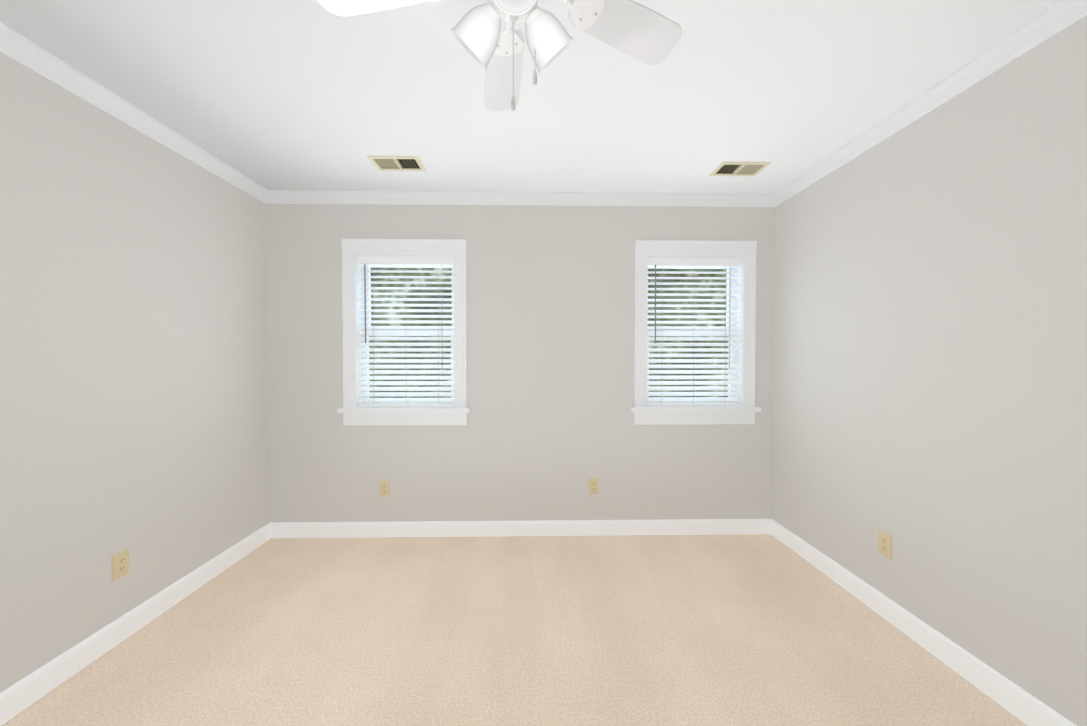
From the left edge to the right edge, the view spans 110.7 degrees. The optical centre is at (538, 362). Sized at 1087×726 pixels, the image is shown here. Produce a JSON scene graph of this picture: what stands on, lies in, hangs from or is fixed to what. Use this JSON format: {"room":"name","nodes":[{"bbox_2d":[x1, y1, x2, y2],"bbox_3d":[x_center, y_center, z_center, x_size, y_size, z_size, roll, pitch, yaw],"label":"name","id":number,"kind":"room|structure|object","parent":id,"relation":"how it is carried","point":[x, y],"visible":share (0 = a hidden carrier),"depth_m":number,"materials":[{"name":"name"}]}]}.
{"room":"empty bedroom","nodes":[
{"label":"empty bedroom","id":0,"kind":"room"},
{"bbox_2d":[0,52,269,692],"bbox_3d":[-1.958,0.059,0.835,0.160,2.440,3.938,0,1,-1],"label":"wall","id":1,"kind":"structure","parent":0,"point":[133,354],"depth_m":1.66,"materials":[{"name":"grey paint"}]},
{"bbox_2d":[112,549,129,580],"bbox_3d":[-1.889,0.915,1.698,0.007,0.114,0.070,0,1,-1],"label":"outlet","id":2,"kind":"object","parent":1,"relation":"attached to","point":[120,564],"visible":1,"depth_m":1.69,"materials":[{"name":"beige plastic"}]},
{"bbox_2d":[0,22,267,203],"bbox_3d":[-1.858,-1.120,0.823,0.040,0.082,3.510,0,1,-1],"label":"crown molding","id":3,"kind":"structure","parent":1,"relation":"attached to","point":[14,45],"depth_m":1.65,"materials":[{"name":"white"}]},
{"bbox_2d":[0,522,271,725],"bbox_3d":[-1.871,1.218,0.861,0.015,0.107,3.570,0,1,-1],"label":"baseboard","id":4,"kind":"structure","parent":1,"relation":"attached to","point":[22,694],"depth_m":1.66,"materials":[{"name":"white wood"}]},
{"bbox_2d":[2,534,1026,725],"bbox_3d":[-0.079,1.308,0.887,3.920,0.060,3.938,0,1,-1],"label":"floor","id":5,"kind":"structure","parent":0,"point":[708,630],"depth_m":1.67,"materials":[{"name":"carpet"}]},
{"bbox_2d":[266,204,774,521],"bbox_3d":[-0.111,0.028,2.755,3.600,2.440,0.160,0,1,-1],"label":"wall","id":6,"kind":"structure","parent":0,"point":[548,430],"depth_m":2.67,"materials":[{"name":"grey paint"}]},
{"bbox_2d":[379,481,389,496],"bbox_3d":[-1.098,0.900,2.668,0.070,0.114,0.007,0,1,-1],"label":"electrical outlet","id":7,"kind":"object","parent":6,"relation":"attached to","point":[384,487],"visible":1,"depth_m":2.67,"materials":[{"name":"beige plastic"}]},
{"bbox_2d":[337,239,469,425],"bbox_3d":[-0.946,-0.210,2.711,0.916,1.309,0.203,0,1,-1],"label":"window","id":8,"kind":"structure","parent":6,"relation":"in","point":[354,414],"depth_m":2.64,"materials":[{"name":"white"}]},
{"bbox_2d":[357,256,453,406],"bbox_3d":[-0.946,-0.217,2.689,0.682,1.067,0.067,0,1,-1],"label":"window blind","id":9,"kind":"object","parent":8,"relation":"attached to","point":[436,261],"visible":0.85,"depth_m":2.69,"materials":[{"name":"white plastic"}]},
{"bbox_2d":[268,190,771,206],"bbox_3d":[-0.109,-1.150,2.636,3.600,0.082,0.040,0,1,-1],"label":"crown molding","id":10,"kind":"structure","parent":6,"relation":"attached to","point":[364,197],"depth_m":2.63,"materials":[{"name":"white"}]},
{"bbox_2d":[272,519,771,537],"bbox_3d":[-0.109,1.188,2.686,3.600,0.107,0.015,0,1,-1],"label":"baseboard","id":11,"kind":"structure","parent":6,"relation":"attached to","point":[668,526],"depth_m":2.68,"materials":[{"name":"white wood"}]},
{"bbox_2d":[589,478,598,493],"bbox_3d":[0.394,0.891,2.694,0.070,0.114,0.007,0,1,-1],"label":"electrical outlet","id":12,"kind":"object","parent":6,"relation":"attached to","point":[593,485],"visible":1,"depth_m":2.69,"materials":[{"name":"beige plastic"}]},
{"bbox_2d":[631,240,760,424],"bbox_3d":[1.115,-0.211,2.746,0.916,1.309,0.203,0,1,-1],"label":"window","id":13,"kind":"structure","parent":6,"relation":"in","point":[742,413],"depth_m":2.68,"materials":[{"name":"white"}]},
{"bbox_2d":[647,257,741,405],"bbox_3d":[1.116,-0.217,2.725,0.682,1.067,0.067,0,1,-1],"label":"window blind","id":14,"kind":"object","parent":13,"relation":"attached to","point":[662,262],"visible":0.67,"depth_m":2.72,"materials":[{"name":"white plastic"}]},
{"bbox_2d":[0,0,1057,192],"bbox_3d":[-0.079,-1.187,0.847,3.920,0.050,3.938,0,1,-1],"label":"ceiling","id":15,"kind":"structure","parent":0,"point":[291,94],"depth_m":1.59,"materials":[{"name":"white paint"}]},
{"bbox_2d":[367,156,425,170],"bbox_3d":[-0.840,-1.235,2.233,0.292,0.118,0.168,0,1,-1],"label":"ceiling vent","id":16,"kind":"object","parent":15,"relation":"in","point":[397,163],"visible":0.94,"depth_m":2.25,"materials":[{"name":"beige metal"}]},
{"bbox_2d":[317,0,681,110],"bbox_3d":[-0.076,-0.868,0.873,0.945,0.588,0.940,0,1,-1],"label":"fan","id":17,"kind":"object","parent":15,"relation":"hanging from","point":[640,32],"visible":1,"depth_m":0.96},
{"bbox_2d":[709,162,770,175],"bbox_3d":[1.227,-1.236,2.299,0.292,0.118,0.168,0,1,-1],"label":"ceiling vent","id":18,"kind":"object","parent":15,"relation":"in","point":[742,168],"visible":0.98,"depth_m":2.31,"materials":[{"name":"beige metal"}]},
{"bbox_2d":[772,16,1086,725],"bbox_3d":[1.801,0.058,0.899,0.160,2.440,3.938,0,1,-1],"label":"wall","id":19,"kind":"structure","parent":0,"point":[930,355],"depth_m":1.52,"materials":[{"name":"grey paint"}]},
{"bbox_2d":[878,530,891,558],"bbox_3d":[1.701,0.896,1.848,0.007,0.114,0.070,0,1,-1],"label":"outlet","id":20,"kind":"object","parent":19,"relation":"attached to","point":[884,544],"visible":1,"depth_m":1.84,"materials":[{"name":"beige plastic"}]},
{"bbox_2d":[772,519,1076,725],"bbox_3d":[1.714,1.217,0.922,0.015,0.107,3.570,0,1,-1],"label":"baseboard","id":21,"kind":"structure","parent":19,"relation":"attached to","point":[1008,695],"depth_m":1.60,"materials":[{"name":"white wood"}]},
{"bbox_2d":[772,0,1086,206],"bbox_3d":[1.701,-1.121,0.884,0.040,0.082,3.510,0,1,-1],"label":"crown molding","id":22,"kind":"structure","parent":19,"relation":"attached to","point":[1052,20],"depth_m":1.53,"materials":[{"name":"white"}]},
{"label":"outside","id":23,"kind":"structure","parent":0,"visible":0},
{"bbox_2d":[369,267,727,397],"bbox_3d":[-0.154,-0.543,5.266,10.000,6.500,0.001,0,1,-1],"label":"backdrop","id":24,"kind":"structure","parent":23,"point":[449,285],"depth_m":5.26,"materials":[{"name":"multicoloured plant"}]}
]}

